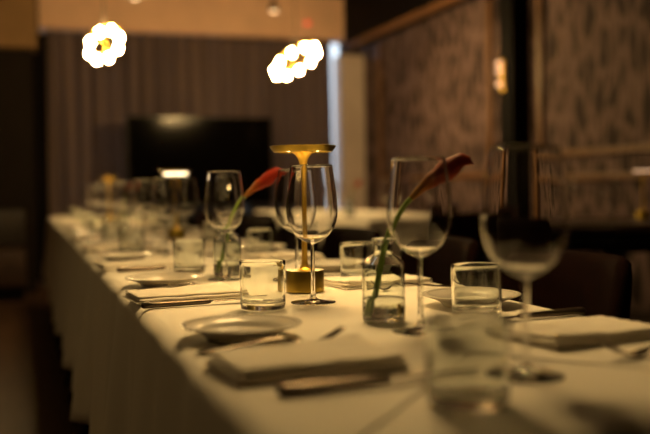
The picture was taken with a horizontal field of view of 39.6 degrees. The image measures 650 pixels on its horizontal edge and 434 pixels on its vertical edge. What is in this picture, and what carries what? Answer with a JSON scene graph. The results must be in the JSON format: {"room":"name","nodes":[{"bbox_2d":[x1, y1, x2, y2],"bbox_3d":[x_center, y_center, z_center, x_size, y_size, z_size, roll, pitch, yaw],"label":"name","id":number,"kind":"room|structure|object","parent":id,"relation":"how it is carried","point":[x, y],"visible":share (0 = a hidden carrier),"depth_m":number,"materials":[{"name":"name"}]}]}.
{"room":"restaurant","nodes":[
{"label":"restaurant","id":0,"kind":"room"},
{"bbox_2d":[0,49,37,292],"bbox_3d":[-4.246,-0.394,8.143,3.098,2.298,0.150,-1,2,-18],"label":"wall partition","id":1,"kind":"structure","parent":0,"point":[17,168],"depth_m":8.51,"materials":[{"name":"paint"}]},
{"bbox_2d":[0,0,36,52],"bbox_3d":[-4.231,-1.967,8.057,3.148,0.843,0.340,-1,2,-18],"label":"trim","id":2,"kind":"structure","parent":1,"relation":"attached to","point":[18,18],"depth_m":8.35,"materials":[{"name":"brown paint"}]},
{"bbox_2d":[0,280,83,433],"bbox_3d":[-0.860,0.894,3.956,7.020,0.100,13.200,-1,2,-18],"label":"floor","id":3,"kind":"structure","parent":0,"point":[34,395],"depth_m":4.79,"materials":[{"name":"brown wood"}]},
{"bbox_2d":[0,209,25,301],"bbox_3d":[-4.057,0.366,7.790,2.800,0.798,0.640,-1,2,-18],"label":"banquette","id":4,"kind":"object","parent":3,"relation":"on","point":[12,221],"visible":1,"depth_m":7.94,"materials":[{"name":"brown leather"}]},
{"bbox_2d":[61,367,72,385],"bbox_3d":[-1.123,0.516,4.685,0.471,0.623,0.400,-1,2,-18],"label":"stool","id":5,"kind":"object","parent":3,"relation":"on","point":[70,372],"visible":0.06,"depth_m":4.45,"materials":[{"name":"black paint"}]},
{"bbox_2d":[147,214,251,226],"bbox_3d":[-1.220,0.323,9.654,1.900,0.679,0.435,-1,2,-18],"label":"sideboard","id":6,"kind":"object","parent":3,"relation":"on","point":[192,219],"visible":0.02,"depth_m":9.38,"materials":[{"name":"black paint"}]},
{"bbox_2d":[126,115,272,213],"bbox_3d":[-1.306,-0.541,9.586,1.570,1.049,0.260,-2,1,-22],"label":"television","id":7,"kind":"object","parent":6,"relation":"on","point":[197,144],"visible":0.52,"depth_m":9.57,"materials":[{"name":"black plastic"}]},
{"bbox_2d":[196,211,206,230],"bbox_3d":[-1.032,0.369,6.334,0.535,0.801,0.500,-1,2,-17],"label":"dining chair","id":8,"kind":"object","parent":3,"relation":"on","point":[201,217],"visible":0.05,"depth_m":6.55,"materials":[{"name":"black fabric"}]},
{"bbox_2d":[240,216,274,242],"bbox_3d":[-0.558,0.408,4.938,0.535,0.801,0.500,-2,2,-21],"label":"dining chair","id":9,"kind":"object","parent":3,"relation":"on","point":[250,222],"visible":0.2,"depth_m":5.08,"materials":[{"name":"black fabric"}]},
{"bbox_2d":[252,212,278,242],"bbox_3d":[-0.197,0.367,6.008,0.535,0.801,0.500,-1,2,-18],"label":"dining chair","id":10,"kind":"object","parent":3,"relation":"on","point":[254,214],"visible":0.12,"depth_m":5.71,"materials":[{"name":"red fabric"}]},
{"bbox_2d":[276,226,320,252],"bbox_3d":[-0.308,0.428,4.213,0.535,0.801,0.500,-2,2,-21],"label":"dining chair","id":11,"kind":"object","parent":3,"relation":"on","point":[284,236],"visible":0.06,"depth_m":4.40,"materials":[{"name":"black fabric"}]},
{"bbox_2d":[320,226,381,258],"bbox_3d":[-0.082,0.449,3.469,0.535,0.801,0.500,-2,2,-22],"label":"dining chair","id":12,"kind":"object","parent":3,"relation":"on","point":[330,248],"visible":0.09,"depth_m":3.65,"materials":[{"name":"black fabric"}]},
{"bbox_2d":[399,236,479,284],"bbox_3d":[0.169,0.467,2.785,0.535,0.801,0.500,-1,2,-19],"label":"dining chair","id":13,"kind":"object","parent":3,"relation":"on","point":[436,265],"visible":0.19,"depth_m":2.82,"materials":[{"name":"red fabric"}]},
{"bbox_2d":[448,212,485,261],"bbox_3d":[0.803,0.368,5.539,0.500,0.801,0.535,-1,2,-18],"label":"dining chair","id":14,"kind":"object","parent":3,"relation":"on","point":[464,225],"visible":0.11,"depth_m":5.26,"materials":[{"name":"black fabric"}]},
{"bbox_2d":[502,249,631,319],"bbox_3d":[0.376,0.487,2.098,0.535,0.801,0.500,-2,2,-22],"label":"dining chair","id":15,"kind":"object","parent":3,"relation":"on","point":[599,283],"visible":0.21,"depth_m":2.09,"materials":[{"name":"brown fabric"}]},
{"bbox_2d":[566,217,649,257],"bbox_3d":[1.650,0.392,5.148,1.151,0.749,1.151,-1,2,-18],"label":"side table","id":16,"kind":"object","parent":3,"relation":"on","point":[620,236],"visible":0.42,"depth_m":4.68,"materials":[{"name":"brown wood"}]},
{"bbox_2d":[565,177,575,218],"bbox_3d":[1.469,-0.116,5.463,0.093,0.250,0.093,0,2,15],"label":"wine glass","id":17,"kind":"object","parent":16,"relation":"on","point":[570,181],"visible":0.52,"depth_m":5.42,"materials":[{"name":"white"}]},
{"bbox_2d":[565,177,575,200],"bbox_3d":[1.468,-0.170,5.462,0.094,0.143,0.094,-1,2,-18],"label":"bowl","id":18,"kind":"object","parent":17,"relation":"on","point":[570,181],"depth_m":5.42,"materials":[{"name":"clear glass"}]},
{"bbox_2d":[602,176,618,218],"bbox_3d":[1.694,-0.116,5.359,0.093,0.250,0.093,0,2,15],"label":"wine glass","id":19,"kind":"object","parent":16,"relation":"on","point":[610,189],"visible":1,"depth_m":5.32,"materials":[{"name":"white"}]},
{"bbox_2d":[602,176,618,199],"bbox_3d":[1.693,-0.170,5.357,0.094,0.143,0.094,-1,2,-18],"label":"bowl","id":20,"kind":"object","parent":19,"relation":"on","point":[610,189],"depth_m":5.32,"materials":[{"name":"clear glass"}]},
{"bbox_2d":[631,168,649,218],"bbox_3d":[1.858,-0.138,5.276,0.134,0.293,0.134,-1,2,-18],"label":"table lamp","id":21,"kind":"object","parent":16,"relation":"on","point":[642,214],"visible":1,"depth_m":5.25,"materials":[{"name":"gold metal"}]},
{"bbox_3d":[-0.837,0.463,4.207,0.632,0.743,7.171,-1,2,-18],"label":"dining table","id":22,"kind":"object","parent":3,"relation":"on","visible":0},
{"bbox_2d":[43,216,649,433],"bbox_3d":[-0.845,0.318,4.202,0.828,0.468,7.328,-1,2,-18],"label":"tablecloth","id":23,"kind":"object","parent":22,"relation":"on","point":[136,370],"visible":0.44,"depth_m":1.20,"materials":[{"name":"beige fabric"}]},
{"bbox_2d":[70,235,101,240],"bbox_3d":[-0.984,0.086,3.885,0.210,0.021,0.139,-2,2,-22],"label":"folded napkin","id":24,"kind":"object","parent":23,"relation":"on","point":[74,238],"visible":0.47,"depth_m":3.82,"materials":[{"name":"beige fabric"}]},
{"bbox_2d":[83,185,91,212],"bbox_3d":[-1.705,-0.104,6.546,0.093,0.250,0.093,0,2,15],"label":"wine glass","id":25,"kind":"object","parent":23,"relation":"on","point":[87,188],"visible":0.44,"depth_m":6.51,"materials":[{"name":"white"}]},
{"bbox_2d":[81,213,95,225],"bbox_3d":[-1.331,0.021,5.080,0.081,0.084,0.081,0,2,30],"label":"tumbler","id":26,"kind":"object","parent":23,"relation":"on","point":[84,216],"visible":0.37,"depth_m":5.04,"materials":[{"name":"clear glass"}]},
{"bbox_2d":[87,216,103,231],"bbox_3d":[-1.113,0.040,4.390,0.081,0.084,0.081,0,2,23],"label":"tumbler","id":27,"kind":"object","parent":23,"relation":"on","point":[94,223],"visible":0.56,"depth_m":4.35,"materials":[{"name":"clear glass"}]},
{"bbox_2d":[90,184,100,215],"bbox_3d":[-1.468,-0.085,5.835,0.093,0.250,0.093,0,2,15],"label":"wine glass","id":28,"kind":"object","parent":23,"relation":"on","point":[95,189],"visible":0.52,"depth_m":5.79,"materials":[{"name":"white"}]},
{"bbox_2d":[82,239,118,244],"bbox_3d":[-0.827,0.100,3.400,0.172,0.022,0.172,1,2,41],"label":"bread plate","id":29,"kind":"object","parent":23,"relation":"on","point":[110,241],"visible":0.52,"depth_m":3.36,"materials":[{"name":"grey"}]},
{"bbox_2d":[99,183,112,220],"bbox_3d":[-1.231,-0.065,5.124,0.093,0.250,0.093,1,2,38],"label":"wine glass","id":30,"kind":"object","parent":23,"relation":"on","point":[105,196],"visible":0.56,"depth_m":5.08,"materials":[{"name":"white"}]},
{"bbox_2d":[99,183,112,208],"bbox_3d":[-1.232,-0.118,5.122,0.094,0.143,0.094,-1,2,-18],"label":"bowl","id":31,"kind":"object","parent":30,"relation":"on","point":[105,196],"depth_m":5.08,"materials":[{"name":"clear glass"}]},
{"bbox_2d":[97,177,118,220],"bbox_3d":[-1.342,-0.101,5.613,0.134,0.293,0.134,-1,2,-18],"label":"table lamp","id":32,"kind":"object","parent":23,"relation":"on","point":[108,179],"visible":0.65,"depth_m":5.58,"materials":[{"name":"gold metal"}]},
{"bbox_2d":[102,221,121,239],"bbox_3d":[-0.869,0.060,3.687,0.081,0.084,0.081,0,2,23],"label":"tumbler","id":33,"kind":"object","parent":23,"relation":"on","point":[110,229],"visible":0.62,"depth_m":3.65,"materials":[{"name":"clear glass"}]},
{"bbox_2d":[82,243,146,251],"bbox_3d":[-0.740,0.104,3.172,0.210,0.024,0.143,-2,2,-22],"label":"folded napkin","id":34,"kind":"object","parent":23,"relation":"on","point":[88,248],"visible":0.52,"depth_m":3.11,"materials":[{"name":"beige fabric"}]},
{"bbox_2d":[112,182,130,227],"bbox_3d":[-0.994,-0.045,4.412,0.093,0.250,0.093,0,2,15],"label":"wine glass","id":35,"kind":"object","parent":23,"relation":"on","point":[121,194],"visible":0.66,"depth_m":4.38,"materials":[{"name":"clear"}]},
{"bbox_2d":[112,182,130,210],"bbox_3d":[-0.995,-0.099,4.411,0.094,0.143,0.094,-1,2,-18],"label":"bowl","id":36,"kind":"object","parent":35,"relation":"on","point":[121,194],"depth_m":4.37,"materials":[{"name":"clear glass"}]},
{"bbox_2d":[116,210,128,227],"bbox_3d":[-1.088,0.002,4.857,0.067,0.129,0.067,0,2,23],"label":"bud vase","id":37,"kind":"object","parent":23,"relation":"on","point":[125,214],"visible":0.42,"depth_m":4.83,"materials":[{"name":"clear glass"}]},
{"bbox_2d":[96,252,153,260],"bbox_3d":[-0.595,0.120,2.688,0.172,0.022,0.172,-1,2,7],"label":"bread plate","id":38,"kind":"object","parent":23,"relation":"on","point":[113,256],"visible":0.89,"depth_m":2.66,"materials":[{"name":"grey"}]},
{"bbox_2d":[119,228,143,251],"bbox_3d":[-0.637,0.080,2.969,0.081,0.084,0.081,0,2,30],"label":"tumbler","id":39,"kind":"object","parent":23,"relation":"on","point":[130,239],"visible":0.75,"depth_m":2.94,"materials":[{"name":"clear glass"}]},
{"bbox_2d":[95,257,172,270],"bbox_3d":[-0.511,0.127,2.459,0.211,0.020,0.140,-2,2,-24],"label":"folded napkin","id":40,"kind":"object","parent":23,"relation":"on","point":[162,261],"visible":0.85,"depth_m":2.43,"materials":[{"name":"beige fabric"}]},
{"bbox_2d":[131,179,154,243],"bbox_3d":[-0.707,-0.020,3.518,0.093,0.250,0.093,1,2,38],"label":"wine glass","id":41,"kind":"object","parent":23,"relation":"on","point":[141,189],"visible":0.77,"depth_m":3.48,"materials":[{"name":"clear"}]},
{"bbox_2d":[131,179,152,215],"bbox_3d":[-0.707,-0.074,3.516,0.094,0.143,0.094,-1,2,-18],"label":"bowl","id":42,"kind":"object","parent":41,"relation":"on","point":[141,189],"depth_m":3.48,"materials":[{"name":"clear glass"}]},
{"bbox_2d":[149,213,163,225],"bbox_3d":[-0.919,0.020,4.921,0.081,0.084,0.081,0,2,30],"label":"tumbler","id":43,"kind":"object","parent":23,"relation":"on","point":[153,219],"visible":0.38,"depth_m":4.88,"materials":[{"name":"clear glass"}]},
{"bbox_2d":[116,265,206,271],"bbox_3d":[-0.423,0.133,2.357,0.238,0.011,0.019,-2,2,-20],"label":"table knife","id":44,"kind":"object","parent":23,"relation":"on","point":[119,269],"visible":0.91,"depth_m":2.33,"materials":[{"name":"silver metal"}]},
{"bbox_2d":[125,272,203,287],"bbox_3d":[-0.350,0.139,1.976,0.172,0.022,0.172,-1,2,7],"label":"bread plate","id":45,"kind":"object","parent":23,"relation":"on","point":[147,280],"visible":0.88,"depth_m":1.97,"materials":[{"name":"grey"}]},
{"bbox_2d":[151,177,178,253],"bbox_3d":[-0.531,-0.006,3.007,0.093,0.250,0.093,0,2,15],"label":"wine glass","id":46,"kind":"object","parent":23,"relation":"on","point":[164,194],"visible":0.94,"depth_m":2.97,"materials":[{"name":"clear"}]},
{"bbox_2d":[151,177,178,220],"bbox_3d":[-0.532,-0.060,3.006,0.094,0.143,0.094,-1,2,-18],"label":"bowl","id":47,"kind":"object","parent":46,"relation":"on","point":[164,194],"depth_m":2.97,"materials":[{"name":"clear glass"}]},
{"bbox_2d":[160,170,190,238],"bbox_3d":[-0.636,-0.054,3.857,0.134,0.293,0.134,-1,2,-18],"label":"table lamp","id":48,"kind":"object","parent":23,"relation":"on","point":[176,232],"visible":0.84,"depth_m":3.83,"materials":[{"name":"gold metal"}]},
{"bbox_2d":[170,216,187,231],"bbox_3d":[-0.687,0.038,4.258,0.081,0.084,0.081,-2,2,-37],"label":"tumbler","id":49,"kind":"object","parent":23,"relation":"on","point":[181,219],"visible":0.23,"depth_m":4.22,"materials":[{"name":"clear glass"}]},
{"bbox_2d":[123,282,239,304],"bbox_3d":[-0.274,0.146,1.746,0.210,0.021,0.139,-2,2,-23],"label":"folded napkin","id":50,"kind":"object","parent":23,"relation":"on","point":[217,290],"visible":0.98,"depth_m":1.71,"materials":[{"name":"beige fabric"}]},
{"bbox_2d":[177,179,197,238],"bbox_3d":[-0.529,-0.020,3.429,0.093,0.250,0.093,1,2,38],"label":"wine glass","id":51,"kind":"object","parent":23,"relation":"on","point":[188,198],"visible":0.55,"depth_m":3.39,"materials":[{"name":"clear"}]},
{"bbox_2d":[177,179,197,216],"bbox_3d":[-0.530,-0.073,3.427,0.094,0.143,0.094,-1,2,-18],"label":"bowl","id":52,"kind":"object","parent":51,"relation":"on","point":[188,198],"depth_m":3.39,"materials":[{"name":"clear glass"}]},
{"bbox_2d":[146,276,228,288],"bbox_3d":[-0.301,0.140,1.885,0.199,0.023,0.025,-1,2,-17],"label":"fork","id":53,"kind":"object","parent":23,"relation":"on","point":[226,277],"visible":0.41,"depth_m":1.88,"materials":[{"name":"silver metal"}]},
{"bbox_2d":[173,238,204,272],"bbox_3d":[-0.343,0.098,2.277,0.081,0.084,0.081,-1,2,0],"label":"tumbler","id":54,"kind":"object","parent":23,"relation":"on","point":[188,253],"visible":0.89,"depth_m":2.24,"materials":[{"name":"clear glass"}]},
{"bbox_2d":[141,299,239,308],"bbox_3d":[-0.214,0.153,1.635,0.238,0.011,0.019,-2,2,-22],"label":"table knife","id":55,"kind":"object","parent":23,"relation":"on","point":[158,304],"visible":0.91,"depth_m":1.61,"materials":[{"name":"silver metal"}]},
{"bbox_2d":[203,221,219,240],"bbox_3d":[-0.438,0.058,3.538,0.081,0.084,0.081,-2,2,-37],"label":"tumbler","id":56,"kind":"object","parent":23,"relation":"on","point":[209,233],"visible":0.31,"depth_m":3.50,"materials":[{"name":"clear glass"}]},
{"bbox_2d":[204,171,244,280],"bbox_3d":[-0.231,0.020,2.081,0.093,0.250,0.093,1,2,38],"label":"wine glass","id":57,"kind":"object","parent":23,"relation":"on","point":[224,203],"visible":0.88,"depth_m":2.04,"materials":[{"name":"white"}]},
{"bbox_2d":[204,171,244,232],"bbox_3d":[-0.232,-0.034,2.079,0.094,0.143,0.094,-1,2,-18],"label":"bowl","id":58,"kind":"object","parent":57,"relation":"on","point":[224,203],"depth_m":2.04,"materials":[{"name":"clear glass"}]},
{"bbox_2d":[213,230,241,276],"bbox_3d":[-0.235,0.077,2.178,0.067,0.129,0.067,0,2,30],"label":"bud vase","id":59,"kind":"object","parent":23,"relation":"on","point":[234,255],"visible":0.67,"depth_m":2.15,"materials":[{"name":"clear glass"}]},
{"bbox_2d":[244,167,280,198],"bbox_3d":[-0.178,0.006,2.183,0.168,0.251,0.042,-1,2,-6],"label":"calla lily","id":60,"kind":"object","parent":59,"relation":"in","point":[270,176],"visible":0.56,"depth_m":2.17,"materials":[{"name":"red plant"}]},
{"bbox_2d":[180,314,301,342],"bbox_3d":[-0.118,0.159,1.273,0.172,0.022,0.172,1,2,41],"label":"bread plate","id":61,"kind":"object","parent":23,"relation":"on","point":[232,328],"visible":0.97,"depth_m":1.30,"materials":[{"name":"grey"}]},
{"bbox_2d":[247,228,272,252],"bbox_3d":[-0.203,0.078,2.809,0.081,0.084,0.081,-2,2,-37],"label":"tumbler","id":62,"kind":"object","parent":23,"relation":"on","point":[259,240],"visible":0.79,"depth_m":2.77,"materials":[{"name":"clear glass"}]},
{"bbox_2d":[239,259,285,310],"bbox_3d":[-0.109,0.117,1.572,0.081,0.084,0.081,-2,2,-37],"label":"tumbler","id":63,"kind":"object","parent":23,"relation":"on","point":[262,281],"visible":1,"depth_m":1.54,"materials":[{"name":"clear glass"}]},
{"bbox_2d":[195,325,345,353],"bbox_3d":[-0.070,0.160,1.175,0.199,0.023,0.025,-1,2,-17],"label":"fork","id":64,"kind":"object","parent":23,"relation":"on","point":[338,330],"visible":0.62,"depth_m":1.17,"materials":[{"name":"silver metal"}]},
{"bbox_2d":[242,251,325,260],"bbox_3d":[-0.121,0.112,2.647,0.210,0.024,0.143,-2,2,-26],"label":"folded napkin","id":65,"kind":"object","parent":23,"relation":"on","point":[289,255],"visible":0.67,"depth_m":2.60,"materials":[{"name":"beige fabric"}]},
{"bbox_2d":[275,169,298,268],"bbox_3d":[-0.064,0.019,2.014,0.093,0.250,0.093,0,2,15],"label":"wine glass","id":66,"kind":"object","parent":23,"relation":"on","point":[283,174],"visible":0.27,"depth_m":1.98,"materials":[{"name":"white"}]},
{"bbox_2d":[275,169,292,232],"bbox_3d":[-0.065,-0.034,2.012,0.094,0.143,0.094,-1,2,-18],"label":"bowl","id":67,"kind":"object","parent":66,"relation":"on","point":[283,174],"depth_m":1.98,"materials":[{"name":"clear glass"}]},
{"bbox_2d":[269,144,335,293],"bbox_3d":[-0.042,0.004,1.817,0.134,0.293,0.134,-1,2,-18],"label":"table lamp","id":68,"kind":"object","parent":23,"relation":"on","point":[298,280],"visible":0.83,"depth_m":1.79,"materials":[{"name":"gold metal"}]},
{"bbox_2d":[203,333,412,385],"bbox_3d":[-0.023,0.163,1.051,0.210,0.024,0.143,-2,2,-23],"label":"folded napkin","id":69,"kind":"object","parent":23,"relation":"on","point":[350,354],"visible":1,"depth_m":1.01,"materials":[{"name":"beige fabric"}]},
{"bbox_2d":[286,164,337,304],"bbox_3d":[-0.023,0.031,1.641,0.093,0.250,0.093,1,2,38],"label":"wine glass","id":70,"kind":"object","parent":23,"relation":"on","point":[311,202],"visible":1,"depth_m":1.60,"materials":[{"name":"white"}]},
{"bbox_2d":[286,164,337,243],"bbox_3d":[-0.024,-0.023,1.639,0.094,0.143,0.094,-1,2,-18],"label":"bowl","id":71,"kind":"object","parent":70,"relation":"on","point":[311,202],"depth_m":1.60,"materials":[{"name":"clear glass"}]},
{"bbox_2d":[298,259,339,271],"bbox_3d":[0.018,0.124,2.283,0.172,0.022,0.172,0,2,35],"label":"bread plate","id":72,"kind":"object","parent":23,"relation":"on","point":[328,265],"visible":0.51,"depth_m":2.23,"materials":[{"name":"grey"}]},
{"bbox_2d":[276,373,425,395],"bbox_3d":[0.062,0.171,0.949,0.238,0.011,0.019,-2,2,-21],"label":"table knife","id":73,"kind":"object","parent":23,"relation":"on","point":[337,384],"visible":0.87,"depth_m":0.92,"materials":[{"name":"grey metal"}]},
{"bbox_2d":[340,241,372,276],"bbox_3d":[0.074,0.099,2.039,0.081,0.084,0.081,-2,2,-37],"label":"tumbler","id":74,"kind":"object","parent":23,"relation":"on","point":[352,254],"visible":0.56,"depth_m":2.00,"materials":[{"name":"clear glass"}]},
{"bbox_2d":[324,274,432,289],"bbox_3d":[0.110,0.134,1.938,0.211,0.020,0.140,-2,2,-25],"label":"folded napkin","id":75,"kind":"object","parent":23,"relation":"on","point":[351,282],"visible":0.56,"depth_m":1.90,"materials":[{"name":"beige fabric"}]},
{"bbox_2d":[362,237,404,322],"bbox_3d":[0.091,0.097,1.410,0.067,0.129,0.067,0,2,30],"label":"bud vase","id":76,"kind":"object","parent":23,"relation":"on","point":[383,271],"visible":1,"depth_m":1.38,"materials":[{"name":"clear glass"}]},
{"bbox_2d":[384,153,473,237],"bbox_3d":[0.149,0.026,1.410,0.168,0.251,0.042,-1,2,0],"label":"calla lily","id":77,"kind":"object","parent":76,"relation":"in","point":[455,163],"visible":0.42,"depth_m":1.39,"materials":[{"name":"red plant"}]},
{"bbox_2d":[387,156,451,335],"bbox_3d":[0.136,0.040,1.296,0.093,0.250,0.093,1,2,38],"label":"wine glass","id":78,"kind":"object","parent":23,"relation":"on","point":[419,203],"visible":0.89,"depth_m":1.26,"materials":[{"name":"white"}]},
{"bbox_2d":[387,156,451,257],"bbox_3d":[0.135,-0.014,1.294,0.094,0.143,0.094,-1,2,-18],"label":"bowl","id":79,"kind":"object","parent":78,"relation":"on","point":[419,203],"depth_m":1.26,"materials":[{"name":"clear glass"}]},
{"bbox_2d":[425,311,510,412],"bbox_3d":[0.136,0.137,0.862,0.081,0.084,0.081,-2,2,-37],"label":"tumbler","id":80,"kind":"object","parent":23,"relation":"on","point":[468,353],"visible":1,"depth_m":0.83,"materials":[{"name":"clear glass"}]},
{"bbox_2d":[423,288,520,307],"bbox_3d":[0.255,0.143,1.579,0.172,0.022,0.172,0,2,35],"label":"bread plate","id":81,"kind":"object","parent":23,"relation":"on","point":[443,295],"visible":0.43,"depth_m":1.59,"materials":[{"name":"grey"}]},
{"bbox_2d":[451,262,501,313],"bbox_3d":[0.241,0.117,1.439,0.081,0.084,0.081,-2,2,-37],"label":"tumbler","id":82,"kind":"object","parent":23,"relation":"on","point":[475,286],"visible":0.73,"depth_m":1.41,"materials":[{"name":"clear glass"}]},
{"bbox_2d":[481,145,568,383],"bbox_3d":[0.218,0.049,0.982,0.093,0.250,0.093,0,2,15],"label":"wine glass","id":83,"kind":"object","parent":23,"relation":"on","point":[525,213],"visible":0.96,"depth_m":0.94,"materials":[{"name":"clear"}]},
{"bbox_2d":[481,145,568,278],"bbox_3d":[0.217,-0.005,0.980,0.094,0.143,0.094,-1,2,-18],"label":"bowl","id":84,"kind":"object","parent":83,"relation":"on","point":[525,213],"depth_m":0.94,"materials":[{"name":"clear glass"}]},
{"bbox_2d":[509,307,585,318],"bbox_3d":[0.305,0.153,1.398,0.238,0.011,0.019,-2,2,-23],"label":"table knife","id":85,"kind":"object","parent":23,"relation":"on","point":[579,310],"visible":0.71,"depth_m":1.42,"materials":[{"name":"silver metal"}]},
{"bbox_2d":[511,315,649,350],"bbox_3d":[0.350,0.153,1.234,0.210,0.021,0.139,-2,2,-28],"label":"folded napkin","id":86,"kind":"object","parent":23,"relation":"on","point":[565,334],"visible":0.91,"depth_m":1.19,"materials":[{"name":"beige fabric"}]},
{"bbox_2d":[596,340,649,356],"bbox_3d":[0.416,0.155,1.105,0.199,0.023,0.025,-2,2,-26],"label":"fork","id":87,"kind":"object","parent":23,"relation":"on","point":[644,350],"visible":1,"depth_m":1.08,"materials":[{"name":"silver metal"}]},
{"bbox_3d":[0.231,0.347,7.257,0.856,0.743,2.956,-1,2,-18],"label":"dining table","id":88,"kind":"object","parent":3,"relation":"on","visible":0},
{"bbox_2d":[255,209,400,255],"bbox_3d":[0.233,0.122,7.244,1.035,0.308,3.125,-1,2,-18],"label":"tablecloth","id":89,"kind":"object","parent":88,"relation":"on","point":[370,219],"visible":0.21,"depth_m":6.02,"materials":[{"name":"beige fabric"}]},
{"bbox_2d":[335,182,343,212],"bbox_3d":[0.113,-0.160,7.414,0.093,0.250,0.093,1,2,38],"label":"wine glass","id":90,"kind":"object","parent":89,"relation":"on","point":[339,186],"visible":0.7,"depth_m":7.38,"materials":[{"name":"white"}]},
{"bbox_2d":[335,182,343,199],"bbox_3d":[0.112,-0.213,7.412,0.094,0.143,0.094,-1,2,-18],"label":"bowl","id":91,"kind":"object","parent":90,"relation":"on","point":[339,186],"depth_m":7.37,"materials":[{"name":"clear glass"}]},
{"bbox_2d":[345,198,354,216],"bbox_3d":[0.177,-0.069,6.436,0.067,0.129,0.067,0,2,30],"label":"bud vase","id":92,"kind":"object","parent":89,"relation":"on","point":[349,205],"visible":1,"depth_m":6.41,"materials":[{"name":"clear glass"}]},
{"bbox_2d":[380,180,388,217],"bbox_3d":[0.413,-0.119,6.039,0.093,0.250,0.093,0,2,15],"label":"wine glass","id":93,"kind":"object","parent":89,"relation":"on","point":[384,185],"visible":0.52,"depth_m":6.00,"materials":[{"name":"white"}]},
{"bbox_2d":[380,180,388,201],"bbox_3d":[0.412,-0.173,6.037,0.094,0.143,0.094,-1,2,-18],"label":"bowl","id":94,"kind":"object","parent":93,"relation":"on","point":[384,185],"depth_m":6.00,"materials":[{"name":"clear glass"}]},
{"bbox_2d":[32,0,355,280],"bbox_3d":[-2.863,-0.894,9.839,6.820,3.150,0.080,-1,2,-18],"label":"wall","id":95,"kind":"structure","parent":0,"point":[39,59],"depth_m":9.74,"materials":[{"name":"paint"}]},
{"bbox_2d":[38,0,343,43],"bbox_3d":[-1.407,-2.255,10.063,3.410,0.483,0.335,-1,2,-18],"label":"ceiling","id":96,"kind":"structure","parent":95,"relation":"attached to","point":[252,19],"depth_m":9.92,"materials":[{"name":"beige paint"}]},
{"bbox_2d":[137,34,337,42],"bbox_3d":[-1.365,-2.005,10.066,3.200,0.012,0.011,-1,2,-18],"label":"rail","id":97,"kind":"object","parent":95,"relation":"attached to","point":[137,34],"visible":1,"depth_m":10.30,"materials":[{"name":"black paint"}]},
{"bbox_2d":[46,30,206,217],"bbox_3d":[-2.115,-0.674,9.808,1.718,2.630,0.082,-2,2,-19],"label":"curtain","id":98,"kind":"object","parent":97,"relation":"hanging from","point":[89,102],"visible":0.6,"depth_m":9.71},
{"bbox_2d":[207,38,333,212],"bbox_3d":[-0.625,-0.716,10.398,1.540,2.630,0.092,-2,2,-19],"label":"curtain","id":99,"kind":"object","parent":97,"relation":"hanging from","point":[241,81],"visible":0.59,"depth_m":10.40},
{"bbox_2d":[331,42,342,180],"bbox_3d":[-1.373,-0.868,10.337,3.360,2.420,0.050,-1,2,-18],"label":"window","id":100,"kind":"structure","parent":95,"relation":"in","point":[336,49],"depth_m":10.81,"materials":[{"name":"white glass"}]},
{"bbox_2d":[356,0,649,312],"bbox_3d":[2.429,-0.812,4.899,0.100,3.150,12.800,-1,2,-18],"label":"wall","id":101,"kind":"structure","parent":0,"point":[597,52],"depth_m":6.88,"materials":[{"name":"paper"}]},
{"bbox_2d":[333,55,365,209],"bbox_3d":[0.294,-0.645,10.706,0.289,2.498,0.275,-1,2,-18],"label":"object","id":102,"kind":"structure","parent":101,"relation":"attached to","point":[348,70],"depth_m":10.57,"materials":[{"name":"beige paint"}]},
{"bbox_2d":[343,0,459,49],"bbox_3d":[1.958,-1.817,5.279,0.065,0.048,10.870,-1,2,-18],"label":"trim","id":103,"kind":"structure","parent":101,"relation":"attached to","point":[440,4],"depth_m":8.84,"materials":[{"name":"brown wood"}]},
{"bbox_2d":[343,0,471,45],"bbox_3d":[2.061,-2.119,5.305,0.272,0.548,10.870,-1,2,-18],"label":"trim","id":104,"kind":"structure","parent":101,"relation":"attached to","point":[361,17],"depth_m":9.49,"materials":[{"name":"black paint"}]},
{"bbox_2d":[376,0,544,210],"bbox_3d":[1.144,-0.667,8.561,0.034,2.420,3.390,-1,2,-18],"label":"trim","id":105,"kind":"structure","parent":101,"relation":"attached to","point":[540,112],"depth_m":7.68,"materials":[{"name":"brown wood"}]},
{"bbox_2d":[496,59,504,90],"bbox_3d":[1.397,-1.132,7.214,0.060,0.250,0.050,-1,2,-18],"label":"wall sconce","id":106,"kind":"object","parent":101,"relation":"attached to","point":[501,63],"visible":1,"depth_m":7.20,"materials":[{"name":"glass"}]},
{"bbox_2d":[498,0,529,145],"bbox_3d":[1.521,-0.574,7.234,0.158,2.546,0.210,-1,2,-18],"label":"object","id":107,"kind":"structure","parent":101,"relation":"attached to","point":[513,15],"depth_m":7.12,"materials":[{"name":"black paint"}]},
{"bbox_2d":[381,143,649,180],"bbox_3d":[2.057,-0.357,5.837,0.034,0.230,8.990,-1,2,-18],"label":"trim","id":108,"kind":"structure","parent":101,"relation":"attached to","point":[637,147],"depth_m":6.25,"materials":[{"name":"brown wood"}]},
{"bbox_2d":[630,309,649,322],"bbox_3d":[2.821,0.739,3.634,0.029,0.118,7.070,-1,2,-18],"label":"baseboard","id":109,"kind":"structure","parent":101,"relation":"attached to","point":[635,315],"depth_m":5.89,"materials":[{"name":"brown wood"}]},
{"bbox_3d":[-0.909,-2.354,3.850,7.020,0.100,13.200,-1,2,-18],"label":"ceiling","id":110,"kind":"structure","parent":0,"visible":0},
{"bbox_2d":[86,0,121,62],"bbox_3d":[-1.513,-1.711,6.144,0.267,1.311,0.176,-2,2,-39],"label":"pendant lamp","id":111,"kind":"object","parent":110,"relation":"hanging from","point":[99,31],"visible":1,"depth_m":6.15,"materials":[{"name":"gold metal"}]},
{"bbox_2d":[272,0,318,78],"bbox_3d":[-0.257,-1.811,7.667,0.419,1.249,0.399,-1,2,-18],"label":"pendant lamp","id":112,"kind":"object","parent":110,"relation":"hanging from","point":[279,61],"visible":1,"depth_m":7.67,"materials":[{"name":"gold metal"}]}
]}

